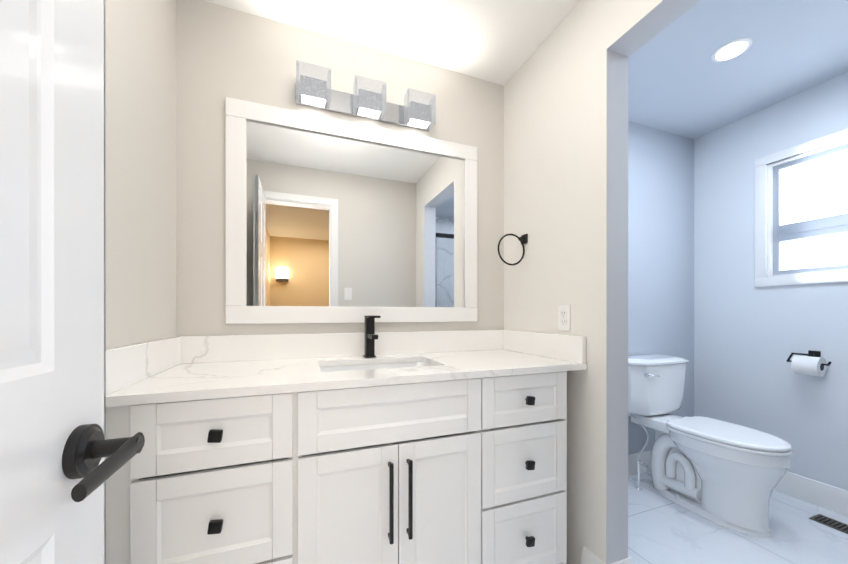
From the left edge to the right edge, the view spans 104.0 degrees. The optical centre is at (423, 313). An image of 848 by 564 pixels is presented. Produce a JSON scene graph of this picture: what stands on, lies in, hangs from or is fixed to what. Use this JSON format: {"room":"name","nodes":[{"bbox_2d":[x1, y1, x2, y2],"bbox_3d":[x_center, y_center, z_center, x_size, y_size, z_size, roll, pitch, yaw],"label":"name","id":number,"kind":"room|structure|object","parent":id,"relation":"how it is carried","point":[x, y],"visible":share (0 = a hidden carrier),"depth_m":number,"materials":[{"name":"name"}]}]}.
{"room":"bathroom","nodes":[
{"label":"bathroom","id":0,"kind":"room"},
{"bbox_2d":[105,0,176,348],"bbox_3d":[-0.784,-0.106,0.559,0.120,2.440,1.690,0,0,-21],"label":"wall","id":1,"kind":"structure","parent":0,"point":[140,187],"depth_m":1.06,"materials":[{"name":"white paint"}]},
{"bbox_2d":[0,0,144,563],"bbox_3d":[-0.400,0.060,0.231,0.168,2.092,0.572,0,0,-21],"label":"door","id":2,"kind":"structure","parent":1,"relation":"in","point":[58,469],"depth_m":0.40,"materials":[{"name":"white wood"}]},
{"bbox_2d":[106,336,181,393],"bbox_3d":[-0.905,0.150,1.087,0.020,0.113,0.572,0,0,-21],"label":"backsplash","id":3,"kind":"structure","parent":1,"relation":"attached to","point":[125,365],"depth_m":1.01,"materials":[{"name":"white stone"}]},
{"bbox_2d":[176,0,693,454],"bbox_3d":[0.507,-0.108,2.009,3.555,2.440,0.120,0,0,-21],"label":"wall","id":4,"kind":"structure","parent":0,"point":[222,52],"depth_m":1.69,"materials":[{"name":"white paint"}]},
{"bbox_2d":[182,330,501,361],"bbox_3d":[-0.275,0.149,1.639,1.587,0.113,0.019,0,0,-21],"label":"backsplash","id":5,"kind":"structure","parent":4,"relation":"attached to","point":[212,348],"depth_m":1.55,"materials":[{"name":"white stone"}]},
{"bbox_2d":[225,97,476,323],"bbox_3d":[-0.279,-0.441,1.637,1.222,0.970,0.023,0,0,-21],"label":"mirror","id":6,"kind":"object","parent":4,"relation":"attached to","point":[330,220],"visible":0.9,"depth_m":1.59,"materials":[{"name":"white mirror"}]},
{"bbox_2d":[296,60,435,131],"bbox_3d":[-0.265,-1.031,1.600,0.660,0.144,0.100,0,0,-21],"label":"sconce","id":7,"kind":"object","parent":4,"relation":"attached to","point":[315,92],"visible":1,"depth_m":1.58,"materials":[{"name":"silver metal"}]},
{"bbox_2d":[628,450,651,476],"bbox_3d":[1.308,1.042,2.237,1.564,0.140,0.016,0,0,-21],"label":"baseboard","id":8,"kind":"structure","parent":4,"relation":"attached to","point":[645,457],"depth_m":2.30,"materials":[{"name":"white"}]},
{"bbox_2d":[203,0,847,138],"bbox_3d":[0.981,-1.377,0.743,3.555,0.100,2.822,0,0,-21],"label":"ceiling","id":9,"kind":"structure","parent":0,"point":[681,83],"depth_m":1.62,"materials":[{"name":"white paint"}]},
{"bbox_2d":[711,37,752,61],"bbox_3d":[1.546,-1.323,1.667,0.156,0.007,0.156,0,0,-21],"label":"recessed light","id":10,"kind":"object","parent":9,"relation":"in","point":[732,49],"visible":1,"depth_m":1.66,"materials":[{"name":"white"}]},
{"bbox_2d":[504,0,700,563],"bbox_3d":[0.795,-0.107,1.212,0.115,2.440,1.575,0,0,-21],"label":"wall","id":11,"kind":"structure","parent":0,"point":[566,147],"depth_m":1.38,"materials":[{"name":"white paint"}]},
{"bbox_2d":[497,234,527,265],"bbox_3d":[0.454,-0.333,1.718,0.168,0.167,0.048,0,0,-21],"label":"towel ring","id":12,"kind":"object","parent":11,"relation":"attached to","point":[523,239],"visible":1,"depth_m":1.72,"materials":[{"name":"black metal"}]},
{"bbox_2d":[502,330,585,361],"bbox_3d":[0.563,0.149,1.637,0.020,0.113,0.572,0,0,-21],"label":"backsplash","id":13,"kind":"structure","parent":11,"relation":"attached to","point":[572,348],"depth_m":1.56,"materials":[{"name":"white stone"}]},
{"bbox_2d":[558,305,569,330],"bbox_3d":[0.627,0.019,1.484,0.008,0.114,0.070,0,0,-21],"label":"electrical outlet","id":14,"kind":"object","parent":11,"relation":"attached to","point":[563,317],"visible":1,"depth_m":1.48,"materials":[{"name":"white plastic"}]},
{"bbox_2d":[581,547,632,563],"bbox_3d":[0.698,1.043,1.620,0.042,0.140,0.664,0,0,-21],"label":"baseboard","id":15,"kind":"structure","parent":11,"relation":"attached to","point":[588,557],"depth_m":1.33,"materials":[{"name":"white"}]},
{"bbox_2d":[628,471,847,563],"bbox_3d":[0.981,1.143,0.745,3.555,0.060,2.822,0,0,-21],"label":"floor","id":16,"kind":"structure","parent":0,"point":[662,529],"depth_m":1.65,"materials":[{"name":"tile"}]},
{"bbox_2d":[106,366,581,563],"bbox_3d":[-0.205,0.672,1.345,1.510,0.881,0.618,0,0,-21],"label":"bathroom vanity","id":17,"kind":"object","parent":16,"relation":"on","point":[429,447],"depth_m":1.05,"materials":[{"name":"white wood"}]},
{"bbox_2d":[106,350,586,401],"bbox_3d":[-0.174,0.218,1.369,1.587,0.025,0.596,0,0,-21],"label":"countertop","id":18,"kind":"structure","parent":17,"relation":"on","point":[263,373],"depth_m":1.18,"materials":[{"name":"white stone"}]},
{"bbox_2d":[363,316,380,357],"bbox_3d":[-0.239,0.107,1.533,0.060,0.196,0.160,0,0,-21],"label":"faucet","id":19,"kind":"object","parent":18,"relation":"on","point":[371,336],"visible":0.96,"depth_m":1.55,"materials":[{"name":"black metal"}]},
{"bbox_2d":[318,358,437,369],"bbox_3d":[-0.186,0.298,1.383,0.530,0.158,0.345,0,0,-21],"label":"sink","id":20,"kind":"object","parent":18,"relation":"in","point":[378,363],"depth_m":1.52,"materials":[{"name":"white ceramic"}]},
{"bbox_2d":[628,354,792,538],"bbox_3d":[1.610,0.700,1.940,0.516,0.824,0.769,0,0,-21],"label":"toilet","id":21,"kind":"object","parent":16,"relation":"on","point":[727,474],"visible":1,"depth_m":1.83,"materials":[{"name":"white ceramic"}]},
{"bbox_2d":[809,514,847,533],"bbox_3d":[2.194,1.109,1.676,0.110,0.007,0.305,0,0,-21],"label":"floor vent","id":22,"kind":"object","parent":16,"relation":"in","point":[832,523],"visible":1,"depth_m":1.76,"materials":[{"name":"brown metal"}]},
{"bbox_2d":[694,72,847,490],"bbox_3d":[2.579,-0.107,1.343,0.140,2.440,2.822,0,0,-21],"label":"wall","id":23,"kind":"structure","parent":0,"point":[749,337],"depth_m":2.15,"materials":[{"name":"white paint"}]},
{"bbox_2d":[755,128,847,286],"bbox_3d":[2.408,-0.595,1.720,0.116,0.839,1.024,0,0,-21],"label":"window","id":24,"kind":"structure","parent":23,"relation":"in","point":[801,218],"depth_m":2.00,"materials":[{"name":"white"}]},
{"bbox_2d":[786,350,830,376],"bbox_3d":[2.225,0.285,1.916,0.121,0.138,0.180,0,0,-21],"label":"toilet paper holder","id":25,"kind":"object","parent":23,"relation":"attached to","point":[813,363],"visible":0.92,"depth_m":1.89,"materials":[{"name":"black"}]},
{"bbox_2d":[773,471,847,516],"bbox_3d":[2.351,1.043,1.734,0.016,0.140,1.690,0,0,-21],"label":"baseboard","id":26,"kind":"structure","parent":23,"relation":"attached to","point":[822,495],"depth_m":1.92,"materials":[{"name":"white"}]}
]}

